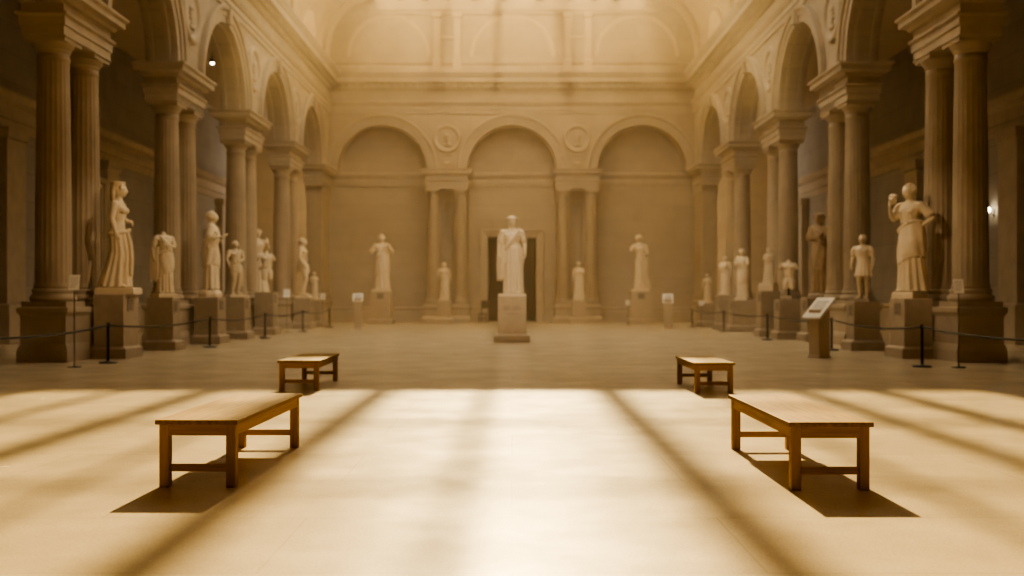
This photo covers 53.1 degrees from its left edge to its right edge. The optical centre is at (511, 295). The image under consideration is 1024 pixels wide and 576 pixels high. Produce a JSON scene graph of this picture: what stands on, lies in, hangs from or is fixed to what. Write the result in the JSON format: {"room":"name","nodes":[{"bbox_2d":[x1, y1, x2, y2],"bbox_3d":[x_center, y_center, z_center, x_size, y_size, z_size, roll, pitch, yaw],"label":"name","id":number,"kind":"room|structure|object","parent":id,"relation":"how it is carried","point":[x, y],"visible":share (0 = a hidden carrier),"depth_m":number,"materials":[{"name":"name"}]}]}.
{"room":"museum","nodes":[
{"label":"museum","id":0,"kind":"room"},
{"bbox_2d":[0,0,226,344],"bbox_3d":[-13.843,-3.701,31.601,0.830,10.002,44.050,0,0,0],"label":"wall","id":1,"kind":"structure","parent":0,"point":[126,121],"depth_m":34.59,"materials":[{"name":"paint"}]},
{"bbox_2d":[100,177,106,272],"bbox_3d":[-13.630,-1.317,32.558,0.192,5.235,3.447,0,0,0],"label":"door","id":2,"kind":"structure","parent":1,"relation":"in","point":[103,182],"depth_m":34.07,"materials":[{"name":"brown wood"}]},
{"bbox_2d":[14,0,339,361],"bbox_3d":[-9.065,-4.744,18.833,1.702,12.087,63.202,0,0,0],"label":"wall","id":3,"kind":"structure","parent":0,"point":[262,49],"depth_m":33.26,"materials":[{"name":"paint"}]},
{"bbox_2d":[21,34,84,306],"bbox_3d":[-9.198,-2.451,20.546,0.885,5.373,0.885,0,0,0],"label":"column","id":4,"kind":"structure","parent":3,"relation":"on","point":[53,181],"depth_m":20.27,"materials":[{"name":"stone"}]},
{"bbox_2d":[70,52,111,305],"bbox_3d":[-9.198,-2.451,21.982,0.885,5.373,0.885,0,0,0],"label":"column","id":5,"kind":"structure","parent":3,"relation":"on","point":[85,67],"depth_m":21.71,"materials":[{"name":"stone"}]},
{"bbox_2d":[144,100,188,303],"bbox_3d":[-9.198,-2.451,27.302,0.885,5.373,0.885,0,0,0],"label":"column","id":6,"kind":"structure","parent":3,"relation":"on","point":[166,161],"depth_m":27.05,"materials":[{"name":"stone"}]},
{"bbox_2d":[179,110,203,303],"bbox_3d":[-9.198,-2.451,28.739,0.885,5.373,0.885,0,0,0],"label":"column","id":7,"kind":"structure","parent":3,"relation":"on","point":[188,119],"depth_m":28.48,"materials":[{"name":"stone"}]},
{"bbox_2d":[219,140,252,301],"bbox_3d":[-9.198,-2.451,34.112,0.885,5.373,0.885,0,0,0],"label":"column","id":8,"kind":"structure","parent":3,"relation":"on","point":[235,228],"depth_m":33.85,"materials":[{"name":"stone"}]},
{"bbox_2d":[245,146,261,301],"bbox_3d":[-9.198,-2.451,35.548,0.885,5.373,0.885,0,0,0],"label":"column","id":9,"kind":"structure","parent":3,"relation":"on","point":[251,152],"depth_m":35.30,"materials":[{"name":"stone"}]},
{"bbox_2d":[268,166,293,300],"bbox_3d":[-9.198,-2.451,40.921,0.885,5.373,0.885,0,0,0],"label":"column","id":10,"kind":"structure","parent":3,"relation":"on","point":[281,225],"depth_m":40.64,"materials":[{"name":"stone"}]},
{"bbox_2d":[289,171,301,297],"bbox_3d":[-9.198,-2.451,42.358,0.885,5.373,0.885,0,0,0],"label":"column","id":11,"kind":"structure","parent":3,"relation":"on","point":[293,175],"depth_m":42.14,"materials":[{"name":"stone"}]},
{"bbox_2d":[286,0,368,56],"bbox_3d":[-8.226,-12.495,18.620,2.700,3.479,62.776,0,0,0],"label":"cove","id":12,"kind":"object","parent":3,"relation":"attached to","point":[321,17],"visible":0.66,"depth_m":47.23,"materials":[{"name":"paint"}]},
{"bbox_2d":[111,0,267,119],"bbox_3d":[-11.582,-8.808,31.601,5.352,0.213,44.050,0,0,0],"label":"ceiling","id":13,"kind":"structure","parent":0,"point":[130,40],"depth_m":35.01,"materials":[{"name":"paint"}]},
{"bbox_2d":[256,130,305,294],"bbox_3d":[-11.528,-3.701,53.413,5.458,10.002,0.426,0,0,0],"label":"wall","id":14,"kind":"structure","parent":0,"point":[264,175],"depth_m":53.20,"materials":[{"name":"paint"}]},
{"bbox_2d":[0,321,1023,575],"bbox_3d":[0.000,1.406,20.429,28.515,0.213,66.394,0,0,0],"label":"floor","id":15,"kind":"structure","parent":0,"point":[434,449],"depth_m":7.85,"materials":[{"name":"stone"}]},
{"bbox_2d":[68,275,81,367],"bbox_3d":[-8.000,0.457,18.720,0.240,1.687,0.240,0,0,-8],"label":"information sign","id":16,"kind":"object","parent":15,"relation":"on","point":[74,280],"visible":1,"depth_m":18.71,"materials":[{"name":"black metal"}]},
{"bbox_2d":[99,323,116,363],"bbox_3d":[-7.830,0.907,19.850,0.340,0.785,0.340,0,0,0],"label":"stanchion","id":17,"kind":"object","parent":15,"relation":"on","point":[107,361],"visible":1,"depth_m":19.83,"materials":[{"name":"black metal"}]},
{"bbox_2d":[110,318,209,327],"bbox_3d":[-7.750,0.615,22.925,0.038,0.140,6.192,0,0,1],"label":"rope","id":18,"kind":"object","parent":17,"relation":"attached to","point":[112,325],"visible":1,"depth_m":22.36,"materials":[{"name":"black fabric"}]},
{"bbox_2d":[91,294,142,358],"bbox_3d":[-8.360,0.630,21.640,0.760,1.340,1.000,0,0,0],"label":"pedestal","id":19,"kind":"object","parent":15,"relation":"on","point":[115,309],"visible":0.96,"depth_m":21.21,"materials":[{"name":"stone"}]},
{"bbox_2d":[94,181,141,293],"bbox_3d":[-8.355,-1.225,21.643,0.891,2.371,0.779,0,0,-2],"label":"statue","id":20,"kind":"object","parent":19,"relation":"on","point":[116,275],"visible":1,"depth_m":21.48,"materials":[{"name":"white stone"}]},
{"bbox_2d":[96,228,133,286],"bbox_3d":[-8.415,-0.817,21.671,0.722,1.248,0.686,0,0,33],"label":"drapery","id":21,"kind":"object","parent":20,"relation":"hanging from","point":[117,271],"depth_m":21.47,"materials":[{"name":"white stone"}]},
{"bbox_2d":[141,297,184,350],"bbox_3d":[-8.420,0.665,24.740,0.820,1.270,0.720,0,0,0],"label":"pedestal","id":22,"kind":"object","parent":15,"relation":"on","point":[160,310],"visible":0.99,"depth_m":24.48,"materials":[{"name":"stone"}]},
{"bbox_2d":[150,232,176,296],"bbox_3d":[-8.428,-0.761,24.731,0.440,1.581,0.646,0,0,42],"label":"statue","id":23,"kind":"object","parent":22,"relation":"on","point":[161,256],"visible":1,"depth_m":24.59,"materials":[{"name":"white stone"}]},
{"bbox_2d":[190,297,229,343],"bbox_3d":[-8.270,0.665,28.060,0.800,1.270,0.960,0,0,0],"label":"pedestal","id":24,"kind":"object","parent":15,"relation":"on","point":[204,307],"visible":0.98,"depth_m":27.66,"materials":[{"name":"stone"}]},
{"bbox_2d":[198,211,227,296],"bbox_3d":[-8.222,-1.153,28.007,0.631,2.366,0.826,0,0,-45],"label":"statue","id":25,"kind":"object","parent":24,"relation":"on","point":[211,260],"visible":1,"depth_m":27.86,"materials":[{"name":"white stone"}]},
{"bbox_2d":[201,224,220,288],"bbox_3d":[-8.255,-1.093,28.067,0.514,1.820,0.753,0,0,-8],"label":"drapery","id":26,"kind":"object","parent":25,"relation":"hanging from","point":[211,260],"depth_m":27.85,"materials":[{"name":"white stone"}]},
{"bbox_2d":[203,316,216,347],"bbox_3d":[-7.670,0.907,26.000,0.340,0.785,0.340,0,0,0],"label":"stanchion","id":27,"kind":"object","parent":15,"relation":"on","point":[209,345],"visible":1,"depth_m":25.97,"materials":[{"name":"black metal"}]},
{"bbox_2d":[211,314,264,320],"bbox_3d":[-7.645,0.615,28.800,0.038,0.140,5.640,0,0,1],"label":"rope","id":28,"kind":"object","parent":27,"relation":"attached to","point":[263,314],"visible":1,"depth_m":28.28,"materials":[{"name":"black fabric"}]},
{"bbox_2d":[155,393,301,487],"bbox_3d":[-2.115,1.070,7.890,0.565,0.460,1.930,0,0,1],"label":"bench","id":29,"kind":"object","parent":15,"relation":"on","point":[232,417],"visible":1,"depth_m":7.08,"materials":[{"name":"brown wood"}]},
{"bbox_2d":[226,297,253,338],"bbox_3d":[-8.400,0.665,31.080,0.940,1.270,0.860,0,0,0],"label":"pedestal","id":30,"kind":"object","parent":15,"relation":"on","point":[236,307],"visible":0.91,"depth_m":30.75,"materials":[{"name":"stone"}]},
{"bbox_2d":[225,241,245,296],"bbox_3d":[-8.393,-0.828,31.070,0.611,1.715,0.425,0,0,-40],"label":"statue","id":31,"kind":"object","parent":30,"relation":"on","point":[236,270],"visible":1,"depth_m":30.99,"materials":[{"name":"white stone"}]},
{"bbox_2d":[230,249,242,285],"bbox_3d":[-8.372,-0.865,31.097,0.313,1.149,0.466,0,0,23],"label":"drapery","id":32,"kind":"object","parent":31,"relation":"hanging from","point":[236,270],"depth_m":30.99,"materials":[{"name":"white stone"}]},
{"bbox_2d":[252,292,280,334],"bbox_3d":[-8.300,0.585,34.600,0.780,1.430,0.860,0,0,0],"label":"pedestal","id":33,"kind":"object","parent":15,"relation":"on","point":[265,302],"visible":0.99,"depth_m":34.25,"materials":[{"name":"stone"}]},
{"bbox_2d":[257,251,275,279],"bbox_3d":[-8.300,-0.515,34.600,0.635,1.991,0.400,0,0,-30],"label":"statue","id":34,"kind":"object","parent":33,"relation":"on","point":[266,258],"visible":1,"depth_m":34.51,"materials":[{"name":"stone"}]},
{"bbox_2d":[259,253,271,269],"bbox_3d":[-8.262,-1.160,34.567,0.464,0.581,0.284,0,0,-39],"label":"drapery","id":35,"kind":"object","parent":34,"relation":"hanging from","point":[266,259],"depth_m":34.50,"materials":[{"name":"white stone"}]},
{"bbox_2d":[284,289,289,331],"bbox_3d":[-8.050,0.532,36.600,0.240,1.537,0.240,0,0,-10],"label":"information sign","id":36,"kind":"object","parent":15,"relation":"on","point":[286,291],"visible":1,"depth_m":36.59,"materials":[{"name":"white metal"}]},
{"bbox_2d":[292,298,315,328],"bbox_3d":[-8.330,0.690,40.950,0.800,1.220,0.940,0,0,0],"label":"pedestal","id":37,"kind":"object","parent":15,"relation":"on","point":[299,304],"visible":0.98,"depth_m":40.55,"materials":[{"name":"stone"}]},
{"bbox_2d":[295,237,311,297],"bbox_3d":[-8.329,-1.131,40.957,0.500,2.423,0.884,0,0,4],"label":"statue","id":38,"kind":"object","parent":37,"relation":"on","point":[303,267],"visible":1,"depth_m":40.79,"materials":[{"name":"white stone"}]},
{"bbox_2d":[299,264,309,272],"bbox_3d":[-8.311,-0.846,41.012,0.467,0.964,0.521,0,0,36],"label":"drapery","id":39,"kind":"object","parent":38,"relation":"hanging from","point":[302,269],"depth_m":40.79,"materials":[{"name":"white stone"}]},
{"bbox_2d":[277,353,338,390],"bbox_3d":[-2.930,1.091,14.860,0.580,0.418,1.720,0,0,-1],"label":"bench","id":40,"kind":"object","parent":15,"relation":"on","point":[304,361],"visible":1,"depth_m":14.04,"materials":[{"name":"brown wood"}]},
{"bbox_2d":[314,300,324,326],"bbox_3d":[-8.360,0.740,43.250,0.800,1.120,0.740,0,0,0],"label":"pedestal","id":41,"kind":"object","parent":15,"relation":"on","point":[317,303],"visible":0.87,"depth_m":42.95,"materials":[{"name":"stone"}]},
{"bbox_2d":[310,272,319,299],"bbox_3d":[-8.358,-0.415,43.251,0.404,1.190,0.360,0,0,-30],"label":"statue","id":42,"kind":"object","parent":41,"relation":"on","point":[314,287],"visible":0.96,"depth_m":43.17,"materials":[{"name":"white stone"}]},
{"bbox_2d":[353,293,362,328],"bbox_3d":[-6.050,0.596,40.200,0.400,1.409,0.260,0,0,-6],"label":"lectern","id":43,"kind":"object","parent":15,"relation":"on","point":[357,297],"visible":0.98,"depth_m":40.09,"materials":[{"name":"brown wood"}]},
{"bbox_2d":[368,291,394,323],"bbox_3d":[-6.100,0.540,47.900,1.140,1.520,1.000,0,0,0],"label":"pedestal","id":44,"kind":"object","parent":15,"relation":"on","point":[381,302],"visible":1,"depth_m":47.50,"materials":[{"name":"stone"}]},
{"bbox_2d":[368,234,392,290],"bbox_3d":[-6.100,-1.557,47.797,1.146,2.674,0.887,0,0,0],"label":"statue","id":45,"kind":"object","parent":44,"relation":"on","point":[382,259],"visible":1,"depth_m":47.69,"materials":[{"name":"white stone"}]},
{"bbox_2d":[433,300,453,323],"bbox_3d":[-3.170,0.750,47.600,0.900,1.100,0.770,0,0,0],"label":"pedestal","id":46,"kind":"object","parent":15,"relation":"on","point":[443,307],"visible":0.97,"depth_m":47.33,"materials":[{"name":"stone"}]},
{"bbox_2d":[437,262,450,299],"bbox_3d":[-3.162,-0.688,47.592,0.642,1.776,0.446,0,0,-12],"label":"statue","id":47,"kind":"object","parent":46,"relation":"on","point":[444,281],"visible":1,"depth_m":47.48,"materials":[{"name":"white stone"}]},
{"bbox_2d":[439,268,449,297],"bbox_3d":[-3.142,-0.605,47.600,0.463,1.430,0.423,0,0,-41],"label":"drapery","id":48,"kind":"object","parent":47,"relation":"hanging from","point":[444,281],"depth_m":47.48,"materials":[{"name":"white stone"}]},
{"bbox_2d":[478,301,488,322],"bbox_3d":[-1.360,0.760,49.200,0.420,1.080,0.420,0,0,20],"label":"chair","id":49,"kind":"object","parent":15,"relation":"on","point":[484,304],"visible":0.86,"depth_m":49.31,"materials":[{"name":"brown wood"}]},
{"bbox_2d":[494,296,529,342],"bbox_3d":[0.000,0.650,29.000,1.000,1.300,1.000,0,0,0],"label":"pedestal","id":50,"kind":"object","parent":15,"relation":"on","point":[511,309],"visible":1,"depth_m":28.60,"materials":[{"name":"stone"}]},
{"bbox_2d":[496,216,526,295],"bbox_3d":[-0.007,-1.136,29.000,0.862,2.272,0.720,0,0,-3],"label":"statue","id":51,"kind":"object","parent":50,"relation":"on","point":[510,256],"visible":1,"depth_m":28.85,"materials":[{"name":"white stone"}]},
{"bbox_2d":[569,300,588,323],"bbox_3d":[3.100,0.750,47.600,0.900,1.100,0.770,0,0,0],"label":"pedestal","id":52,"kind":"object","parent":15,"relation":"on","point":[578,307],"visible":0.97,"depth_m":47.33,"materials":[{"name":"stone"}]},
{"bbox_2d":[572,262,584,299],"bbox_3d":[3.101,-0.700,47.583,0.636,1.800,0.471,0,0,8],"label":"statue","id":53,"kind":"object","parent":52,"relation":"on","point":[579,292],"visible":1,"depth_m":47.47,"materials":[{"name":"white stone"}]},
{"bbox_2d":[627,291,653,323],"bbox_3d":[6.000,0.540,47.900,1.140,1.520,1.000,0,0,0],"label":"pedestal","id":54,"kind":"object","parent":15,"relation":"on","point":[640,301],"visible":0.99,"depth_m":47.50,"materials":[{"name":"stone"}]},
{"bbox_2d":[630,235,650,290],"bbox_3d":[6.019,-1.545,47.892,0.996,2.650,0.705,0,0,8],"label":"statue","id":55,"kind":"object","parent":54,"relation":"on","point":[642,282],"visible":1,"depth_m":47.71,"materials":[{"name":"white stone"}]},
{"bbox_2d":[634,258,650,288],"bbox_3d":[6.105,-1.052,47.882,0.813,1.458,0.699,0,0,8],"label":"drapery","id":56,"kind":"object","parent":55,"relation":"hanging from","point":[642,281],"depth_m":47.68,"materials":[{"name":"white stone"}]},
{"bbox_2d":[662,294,672,328],"bbox_3d":[6.120,0.605,40.200,0.420,1.391,0.260,0,0,6],"label":"lectern","id":57,"kind":"object","parent":15,"relation":"on","point":[667,299],"visible":0.98,"depth_m":40.09,"materials":[{"name":"brown wood"}]},
{"bbox_2d":[693,303,714,326],"bbox_3d":[8.280,0.800,43.500,1.000,1.000,0.900,0,0,0],"label":"pedestal","id":58,"kind":"object","parent":15,"relation":"on","point":[708,320],"visible":0.67,"depth_m":43.15,"materials":[{"name":"stone"}]},
{"bbox_2d":[702,274,712,302],"bbox_3d":[8.277,-0.325,43.501,0.406,1.250,0.360,0,0,25],"label":"statue","id":59,"kind":"object","parent":58,"relation":"on","point":[707,288],"visible":1,"depth_m":43.41,"materials":[{"name":"white stone"}]},
{"bbox_2d":[704,286,710,300],"bbox_3d":[8.304,-0.111,43.497,0.318,0.668,0.296,0,0,-5],"label":"drapery","id":60,"kind":"object","parent":59,"relation":"hanging from","point":[707,289],"depth_m":43.38,"materials":[{"name":"white stone"}]},
{"bbox_2d":[675,356,734,392],"bbox_3d":[2.700,1.095,14.420,0.550,0.410,1.550,0,0,0],"label":"bench","id":61,"kind":"object","parent":15,"relation":"on","point":[709,364],"visible":1,"depth_m":13.70,"materials":[{"name":"brown wood"}]},
{"bbox_2d":[712,295,734,329],"bbox_3d":[8.330,0.625,40.000,0.860,1.350,0.800,0,0,0],"label":"pedestal","id":62,"kind":"object","parent":15,"relation":"on","point":[721,301],"visible":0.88,"depth_m":39.70,"materials":[{"name":"stone"}]},
{"bbox_2d":[718,256,731,294],"bbox_3d":[8.335,-0.806,39.997,0.543,1.512,0.400,0,0,30],"label":"statue","id":63,"kind":"object","parent":62,"relation":"on","point":[726,267],"visible":1,"depth_m":39.88,"materials":[{"name":"white stone"}]},
{"bbox_2d":[726,300,756,331],"bbox_3d":[8.420,0.725,37.450,1.050,1.150,0.820,0,0,0],"label":"pedestal","id":64,"kind":"object","parent":15,"relation":"on","point":[738,307],"visible":0.97,"depth_m":37.14,"materials":[{"name":"stone"}]},
{"bbox_2d":[734,249,750,299],"bbox_3d":[8.413,-0.790,37.440,0.619,1.880,0.425,0,0,35],"label":"statue","id":65,"kind":"object","parent":64,"relation":"on","point":[742,262],"visible":1,"depth_m":37.28,"materials":[{"name":"white stone"}]},
{"bbox_2d":[754,291,780,336],"bbox_3d":[8.280,0.570,33.050,0.780,1.460,0.760,0,0,0],"label":"pedestal","id":66,"kind":"object","parent":15,"relation":"on","point":[765,299],"visible":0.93,"depth_m":32.75,"materials":[{"name":"stone"}]},
{"bbox_2d":[758,248,778,290],"bbox_3d":[8.281,-0.855,33.049,0.503,1.390,0.440,0,0,40],"label":"statue","id":67,"kind":"object","parent":66,"relation":"on","point":[769,283],"visible":1,"depth_m":32.93,"materials":[{"name":"white stone"}]},
{"bbox_2d":[762,254,775,282],"bbox_3d":[8.298,-0.897,33.030,0.453,0.940,0.283,0,0,40],"label":"drapery","id":68,"kind":"object","parent":67,"relation":"hanging from","point":[769,275],"depth_m":32.93,"materials":[{"name":"white stone"}]},
{"bbox_2d":[770,299,800,339],"bbox_3d":[8.360,0.700,30.950,0.920,1.200,0.840,0,0,0],"label":"pedestal","id":69,"kind":"object","parent":15,"relation":"on","point":[783,308],"visible":0.93,"depth_m":30.63,"materials":[{"name":"stone"}]},
{"bbox_2d":[779,260,798,298],"bbox_3d":[8.368,-0.497,30.968,0.588,1.194,0.280,0,0,25],"label":"statue","id":70,"kind":"object","parent":69,"relation":"on","point":[788,267],"visible":1,"depth_m":30.87,"materials":[{"name":"stone"}]},
{"bbox_2d":[728,395,873,490],"bbox_3d":[2.125,1.070,7.770,0.565,0.460,1.930,0,0,0],"label":"bench","id":71,"kind":"object","parent":15,"relation":"on","point":[794,418],"visible":1,"depth_m":6.96,"materials":[{"name":"brown wood"}]},
{"bbox_2d":[796,298,815,340],"bbox_3d":[8.900,0.675,29.720,1.050,1.250,0.900,0,0,0],"label":"pedestal","id":72,"kind":"object","parent":15,"relation":"on","point":[806,303],"visible":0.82,"depth_m":29.57,"materials":[{"name":"stone"}]},
{"bbox_2d":[806,213,826,297],"bbox_3d":[8.930,-1.178,29.720,0.767,2.456,0.605,0,0,44],"label":"statue","id":73,"kind":"object","parent":72,"relation":"on","point":[817,235],"visible":0.81,"depth_m":29.51,"materials":[{"name":"stone"}]},
{"bbox_2d":[802,297,835,357],"bbox_3d":[6.477,0.665,21.598,0.494,1.270,0.500,0,0,-30],"label":"lectern","id":74,"kind":"object","parent":15,"relation":"on","point":[818,313],"visible":1,"depth_m":21.50,"materials":[{"name":"brown wood"}]},
{"bbox_2d":[830,317,838,349],"bbox_3d":[7.680,0.907,24.600,0.340,0.785,0.340,0,0,0],"label":"stanchion","id":75,"kind":"object","parent":15,"relation":"on","point":[831,348],"visible":0.86,"depth_m":24.58,"materials":[{"name":"black metal"}]},
{"bbox_2d":[767,315,808,321],"bbox_3d":[7.620,0.615,27.450,0.038,0.140,5.742,0,0,-1],"label":"rope","id":76,"kind":"object","parent":75,"relation":"attached to","point":[767,315],"visible":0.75,"depth_m":27.99,"materials":[{"name":"black fabric"}]},
{"bbox_2d":[841,301,884,350],"bbox_3d":[8.420,0.710,24.600,0.800,1.180,0.760,0,0,0],"label":"pedestal","id":77,"kind":"object","parent":15,"relation":"on","point":[865,313],"visible":0.99,"depth_m":24.32,"materials":[{"name":"stone"}]},
{"bbox_2d":[849,235,875,300],"bbox_3d":[8.420,-0.677,24.600,0.598,1.594,0.400,0,0,42],"label":"statue","id":78,"kind":"object","parent":77,"relation":"on","point":[864,268],"visible":1,"depth_m":24.50,"materials":[{"name":"stone"}]},
{"bbox_2d":[850,245,874,276],"bbox_3d":[8.408,-0.839,24.586,0.598,0.750,0.363,0,0,42],"label":"drapery","id":79,"kind":"object","parent":78,"relation":"hanging from","point":[864,268],"depth_m":24.47,"materials":[{"name":"white stone"}]},
{"bbox_2d":[885,298,932,358],"bbox_3d":[8.420,0.675,21.640,0.720,1.250,1.000,0,0,0],"label":"pedestal","id":80,"kind":"object","parent":15,"relation":"on","point":[903,312],"visible":1,"depth_m":21.21,"materials":[{"name":"stone"}]},
{"bbox_2d":[888,183,934,297],"bbox_3d":[8.391,-1.169,21.641,0.883,2.438,0.724,0,0,3],"label":"statue","id":81,"kind":"object","parent":80,"relation":"on","point":[912,239],"visible":1,"depth_m":21.42,"materials":[{"name":"white stone"}]},
{"bbox_2d":[912,324,931,366],"bbox_3d":[7.530,0.907,18.800,0.340,0.785,0.340,0,0,0],"label":"stanchion","id":82,"kind":"object","parent":15,"relation":"on","point":[922,364],"visible":1,"depth_m":18.78,"materials":[{"name":"black metal"}]},
{"bbox_2d":[831,319,919,328],"bbox_3d":[7.605,0.615,21.700,0.038,0.140,5.842,0,0,1],"label":"rope","id":83,"kind":"object","parent":82,"relation":"attached to","point":[913,327],"visible":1,"depth_m":21.16,"materials":[{"name":"black fabric"}]},
{"bbox_2d":[952,279,965,367],"bbox_3d":[8.120,0.496,18.620,0.240,1.608,0.240,0,0,8],"label":"information sign","id":84,"kind":"object","parent":15,"relation":"on","point":[958,284],"visible":1,"depth_m":18.61,"materials":[{"name":"black metal"}]},
{"bbox_3d":[-9.850,0.650,39.600,0.900,1.300,0.900,0,0,0],"label":"pedestal","id":85,"kind":"object","parent":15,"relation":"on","visible":0},
{"bbox_2d":[257,229,269,291],"bbox_3d":[-9.830,-1.300,39.609,0.880,2.600,0.695,0,0,-2],"label":"statue","id":86,"kind":"object","parent":85,"relation":"on","point":[262,285],"visible":0.38,"depth_m":39.44,"materials":[{"name":"white stone"}]},
{"bbox_3d":[-7.800,0.907,14.000,0.340,0.785,0.340,0,0,0],"label":"stanchion","id":87,"kind":"object","parent":15,"relation":"on","visible":0},
{"bbox_2d":[0,324,107,339],"bbox_3d":[-7.815,0.615,16.925,0.038,0.140,5.890,0,0,0],"label":"rope","id":88,"kind":"object","parent":87,"relation":"attached to","point":[106,325],"visible":1,"depth_m":17.35,"materials":[{"name":"black fabric"}]},
{"bbox_3d":[7.700,0.907,13.200,0.340,0.785,0.340,0,0,0],"label":"stanchion","id":89,"kind":"object","parent":15,"relation":"on","visible":0},
{"bbox_2d":[922,326,1023,340],"bbox_3d":[7.615,0.615,16.000,0.038,0.140,5.643,0,0,-2],"label":"rope","id":90,"kind":"object","parent":89,"relation":"attached to","point":[925,327],"visible":1,"depth_m":16.74,"materials":[{"name":"black fabric"}]},
{"bbox_2d":[329,0,694,322],"bbox_3d":[0.000,-6.627,49.689,19.301,15.854,1.745,0,0,0],"label":"wall","id":91,"kind":"structure","parent":0,"point":[575,75],"depth_m":49.48,"materials":[{"name":"paint"}]},
{"bbox_2d":[425,189,440,304],"bbox_3d":[-3.799,-2.344,49.391,0.735,5.586,0.735,0,0,0],"label":"column","id":92,"kind":"structure","parent":91,"relation":"on","point":[433,211],"depth_m":49.16,"materials":[{"name":"stone"}]},
{"bbox_2d":[453,189,468,304],"bbox_3d":[-2.479,-2.344,49.391,0.735,5.586,0.735,0,0,0],"label":"column","id":93,"kind":"structure","parent":91,"relation":"on","point":[460,298],"depth_m":49.16,"materials":[{"name":"stone"}]},
{"bbox_2d":[555,189,570,304],"bbox_3d":[2.479,-2.344,49.391,0.735,5.586,0.735,0,0,0],"label":"column","id":94,"kind":"structure","parent":91,"relation":"on","point":[563,298],"depth_m":49.16,"materials":[{"name":"stone"}]},
{"bbox_2d":[583,189,598,304],"bbox_3d":[3.799,-2.344,49.391,0.735,5.586,0.735,0,0,0],"label":"column","id":95,"kind":"structure","parent":91,"relation":"on","point":[591,298],"depth_m":49.16,"materials":[{"name":"stone"}]},
{"bbox_2d":[330,128,693,306],"bbox_3d":[0.000,-3.674,50.620,19.301,9.948,0.372,0,0,0],"label":"wall","id":96,"kind":"structure","parent":0,"point":[663,216],"depth_m":50.43,"materials":[{"name":"paint"}]},
{"bbox_2d":[480,229,543,321],"bbox_3d":[0.000,-0.993,50.508,3.149,4.586,0.489,0,0,0],"label":"door frame","id":97,"kind":"structure","parent":96,"relation":"in","point":[484,233],"depth_m":50.32,"materials":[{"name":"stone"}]},
{"bbox_2d":[488,237,535,321],"bbox_3d":[0.000,-0.908,52.003,2.809,4.416,2.394,0,0,0],"label":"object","id":98,"kind":"structure","parent":0,"point":[495,287],"depth_m":53.10,"materials":[{"name":"paint"}]},
{"bbox_2d":[718,130,767,319],"bbox_3d":[11.528,-3.701,53.413,5.458,10.002,0.426,0,0,0],"label":"wall","id":99,"kind":"structure","parent":0,"point":[758,176],"depth_m":53.20,"materials":[{"name":"paint"}]},
{"bbox_2d":[756,0,912,119],"bbox_3d":[11.582,-8.808,31.601,5.352,0.213,44.050,0,0,0],"label":"ceiling","id":100,"kind":"structure","parent":0,"point":[893,40],"depth_m":35.01,"materials":[{"name":"paint"}]},
{"bbox_2d":[684,0,1009,361],"bbox_3d":[9.065,-4.744,18.833,1.702,12.087,63.202,0,0,0],"label":"wall","id":101,"kind":"structure","parent":0,"point":[761,49],"depth_m":33.22,"materials":[{"name":"stone"}]},
{"bbox_2d":[655,0,737,56],"bbox_3d":[8.226,-12.495,18.620,2.700,3.479,62.776,0,0,0],"label":"cove","id":102,"kind":"object","parent":101,"relation":"attached to","point":[702,17],"visible":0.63,"depth_m":47.23,"materials":[{"name":"paint"}]},
{"bbox_2d":[722,171,734,292],"bbox_3d":[9.198,-2.451,42.358,0.885,5.373,0.885,0,0,0],"label":"column","id":103,"kind":"structure","parent":101,"relation":"on","point":[729,175],"depth_m":42.12,"materials":[{"name":"stone"}]},
{"bbox_2d":[730,166,755,299],"bbox_3d":[9.198,-2.451,40.921,0.885,5.373,0.885,0,0,0],"label":"column","id":104,"kind":"structure","parent":101,"relation":"on","point":[742,225],"depth_m":40.66,"materials":[{"name":"stone"}]},
{"bbox_2d":[762,146,778,282],"bbox_3d":[9.198,-2.451,35.548,0.885,5.373,0.885,0,0,0],"label":"column","id":105,"kind":"structure","parent":101,"relation":"on","point":[772,152],"depth_m":35.29,"materials":[{"name":"stone"}]},
{"bbox_2d":[772,140,804,298],"bbox_3d":[9.198,-2.451,34.112,0.885,5.373,0.885,0,0,0],"label":"column","id":106,"kind":"structure","parent":101,"relation":"on","point":[788,230],"depth_m":33.84,"materials":[{"name":"stone"}]},
{"bbox_2d":[820,110,844,303],"bbox_3d":[9.198,-2.451,28.739,0.885,5.373,0.885,0,0,0],"label":"column","id":107,"kind":"structure","parent":101,"relation":"on","point":[835,119],"depth_m":28.48,"materials":[{"name":"stone"}]},
{"bbox_2d":[835,100,879,303],"bbox_3d":[9.198,-2.451,27.302,0.885,5.373,0.885,0,0,0],"label":"column","id":108,"kind":"structure","parent":101,"relation":"on","point":[857,161],"depth_m":27.04,"materials":[{"name":"stone"}]},
{"bbox_2d":[912,52,953,305],"bbox_3d":[9.198,-2.451,21.982,0.885,5.373,0.885,0,0,0],"label":"column","id":109,"kind":"structure","parent":101,"relation":"on","point":[938,67],"depth_m":21.70,"materials":[{"name":"stone"}]},
{"bbox_2d":[939,34,1002,306],"bbox_3d":[9.198,-2.451,20.546,0.885,5.373,0.885,0,0,0],"label":"column","id":110,"kind":"structure","parent":101,"relation":"on","point":[970,181],"depth_m":20.27,"materials":[{"name":"stone"}]},
{"bbox_2d":[797,0,1023,344],"bbox_3d":[13.843,-3.701,31.601,0.830,10.002,44.050,0,0,0],"label":"wall","id":111,"kind":"structure","parent":0,"point":[897,121],"depth_m":34.92,"materials":[{"name":"paint"}]},
{"bbox_3d":[0.000,-14.367,3.511,13.832,0.266,33.410,0,0,0],"label":"ceiling","id":112,"kind":"structure","parent":0,"visible":0},
{"bbox_2d":[370,0,654,0],"bbox_3d":[0.027,-14.394,35.325,13.885,0.319,30.218,0,0,0],"label":"window","id":113,"kind":"structure","parent":112,"relation":"attached to","point":[370,0],"depth_m":49.32,"materials":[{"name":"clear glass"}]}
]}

